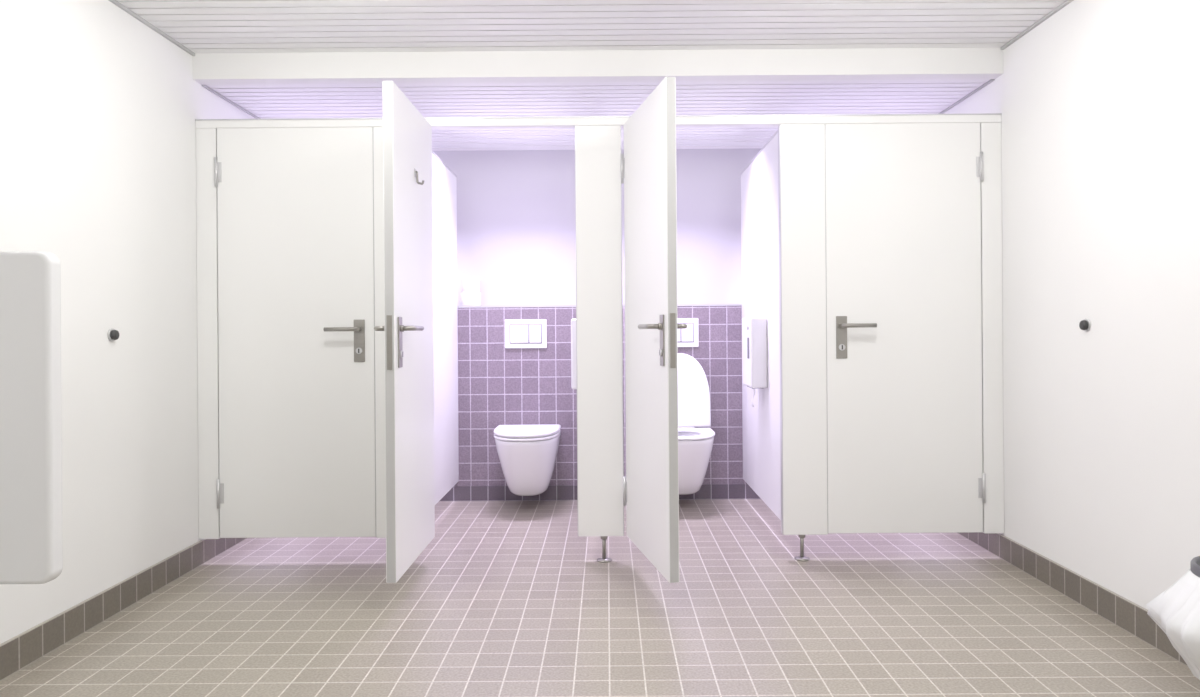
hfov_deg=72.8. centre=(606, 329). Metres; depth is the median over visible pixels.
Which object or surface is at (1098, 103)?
wall
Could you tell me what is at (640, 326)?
lever
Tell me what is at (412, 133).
door
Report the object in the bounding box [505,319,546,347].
flush plate
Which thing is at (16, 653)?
baseboard
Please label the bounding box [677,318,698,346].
flush plate
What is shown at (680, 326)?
lever
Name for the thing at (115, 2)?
trim
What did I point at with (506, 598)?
floor
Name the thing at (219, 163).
hinge leaf
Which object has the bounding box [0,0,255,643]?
wall
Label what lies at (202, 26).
ceiling
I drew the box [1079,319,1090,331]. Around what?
bumper cover
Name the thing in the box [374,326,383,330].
lever
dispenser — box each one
[571,319,576,389]
[742,317,766,406]
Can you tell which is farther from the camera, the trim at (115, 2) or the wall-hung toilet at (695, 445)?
the wall-hung toilet at (695, 445)
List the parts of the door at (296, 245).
hinge, hinge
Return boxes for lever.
[323,327,359,331]
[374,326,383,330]
[403,326,423,330]
[638,324,658,328]
[678,324,686,328]
[840,323,876,327]
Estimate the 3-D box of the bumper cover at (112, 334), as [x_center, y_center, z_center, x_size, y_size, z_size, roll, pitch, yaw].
[-1.827,0.018,3.020,0.023,0.048,0.048,0,0,0]
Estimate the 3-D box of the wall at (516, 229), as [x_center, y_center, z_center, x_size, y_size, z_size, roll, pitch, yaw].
[-0.033,-0.210,5.170,3.615,2.500,0.100,0,0,0]
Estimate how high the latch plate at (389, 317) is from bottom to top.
0.200 m
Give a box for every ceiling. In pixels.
[117,0,1065,52]
[206,79,990,150]
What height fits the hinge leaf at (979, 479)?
0.090 m
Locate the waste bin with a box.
[1146,556,1199,679]
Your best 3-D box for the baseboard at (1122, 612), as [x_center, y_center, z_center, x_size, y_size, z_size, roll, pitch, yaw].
[1.777,0.975,1.745,0.012,0.105,6.490,0,0,0]
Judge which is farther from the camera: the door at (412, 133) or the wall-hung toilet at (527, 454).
the wall-hung toilet at (527, 454)
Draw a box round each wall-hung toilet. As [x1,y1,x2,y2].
[494,424,560,495]
[678,353,714,494]
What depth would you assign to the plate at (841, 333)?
3.64 m
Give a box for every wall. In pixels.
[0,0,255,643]
[433,148,761,305]
[454,304,746,485]
[943,0,1199,609]
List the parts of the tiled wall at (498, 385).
ledge trim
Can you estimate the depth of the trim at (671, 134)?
2.95 m
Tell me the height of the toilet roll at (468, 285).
0.083 m
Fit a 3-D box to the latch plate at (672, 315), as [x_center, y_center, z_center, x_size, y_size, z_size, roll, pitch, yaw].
[0.239,0.038,2.954,0.020,0.200,0.003,0,0,-12]
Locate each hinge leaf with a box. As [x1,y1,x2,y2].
[218,162,221,181]
[220,483,223,503]
[623,158,624,178]
[976,157,979,176]
[978,478,981,497]
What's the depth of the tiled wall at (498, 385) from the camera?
4.99 m
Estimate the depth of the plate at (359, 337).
3.64 m
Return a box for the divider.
[0,251,62,583]
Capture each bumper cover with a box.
[107,329,118,340]
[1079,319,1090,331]
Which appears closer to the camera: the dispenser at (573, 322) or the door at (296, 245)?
the door at (296, 245)
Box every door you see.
[214,127,375,537]
[383,81,434,582]
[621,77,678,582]
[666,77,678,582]
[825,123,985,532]
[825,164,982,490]
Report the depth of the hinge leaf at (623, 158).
3.63 m
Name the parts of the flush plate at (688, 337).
button frame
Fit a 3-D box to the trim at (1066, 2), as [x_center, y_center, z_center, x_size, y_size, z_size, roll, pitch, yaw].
[1.761,-1.254,1.065,0.012,0.012,5.130,0,0,0]
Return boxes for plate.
[354,320,364,361]
[387,315,391,369]
[398,317,402,367]
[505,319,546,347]
[660,315,664,365]
[670,313,675,367]
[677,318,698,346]
[836,316,846,357]
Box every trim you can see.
[108,0,194,55]
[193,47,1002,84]
[202,85,260,118]
[938,79,994,113]
[1001,0,1073,49]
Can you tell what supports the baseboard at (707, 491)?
attached to the tiled wall at (498, 385)
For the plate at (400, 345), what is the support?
attached to the door at (412, 133)
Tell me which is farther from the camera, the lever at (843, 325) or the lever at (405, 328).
the lever at (843, 325)
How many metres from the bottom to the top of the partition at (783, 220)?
1.997 m
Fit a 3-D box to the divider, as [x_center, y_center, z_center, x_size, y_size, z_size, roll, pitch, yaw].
[-1.645,0.231,2.150,0.385,0.873,0.068,0,0,0]
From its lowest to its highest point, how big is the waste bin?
0.416 m
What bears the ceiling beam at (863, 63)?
attached to the wall at (1098, 103)
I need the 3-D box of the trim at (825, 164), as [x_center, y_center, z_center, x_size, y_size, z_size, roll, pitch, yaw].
[1.333,-0.009,3.669,0.697,1.834,0.032,0,0,0]
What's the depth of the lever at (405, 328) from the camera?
3.04 m
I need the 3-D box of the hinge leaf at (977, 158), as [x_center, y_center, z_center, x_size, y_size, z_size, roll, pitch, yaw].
[1.666,-0.732,3.649,0.022,0.090,0.004,0,0,0]
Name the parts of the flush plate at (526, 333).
button frame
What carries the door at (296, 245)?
attached to the partition at (783, 220)
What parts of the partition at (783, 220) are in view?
head rail, leg, leg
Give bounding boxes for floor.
[0,499,1199,696]
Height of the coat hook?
0.058 m
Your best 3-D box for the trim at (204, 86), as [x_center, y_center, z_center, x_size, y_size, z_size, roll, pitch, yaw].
[-1.842,-1.117,4.415,0.010,0.010,1.410,0,0,0]
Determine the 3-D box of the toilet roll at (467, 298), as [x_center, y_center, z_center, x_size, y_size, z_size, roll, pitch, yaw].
[-0.846,-0.190,5.054,0.124,0.083,0.124,0,0,0]
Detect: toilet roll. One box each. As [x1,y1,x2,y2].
[460,292,480,305]
[462,279,479,291]
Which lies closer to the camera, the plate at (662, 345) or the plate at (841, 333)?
the plate at (662, 345)
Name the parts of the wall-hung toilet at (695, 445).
lid, bowl, seat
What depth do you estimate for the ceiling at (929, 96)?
4.05 m
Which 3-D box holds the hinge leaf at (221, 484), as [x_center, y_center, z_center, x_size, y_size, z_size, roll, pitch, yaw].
[-1.729,0.733,3.649,0.022,0.090,0.004,0,0,0]
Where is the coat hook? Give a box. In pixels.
[416,171,423,184]
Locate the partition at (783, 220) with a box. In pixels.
[195,113,1003,562]
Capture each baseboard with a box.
[0,538,246,680]
[440,484,760,500]
[957,532,1187,666]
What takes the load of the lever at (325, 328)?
attached to the handle collar
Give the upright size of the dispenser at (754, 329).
0.473 m
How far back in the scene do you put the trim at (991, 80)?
3.97 m

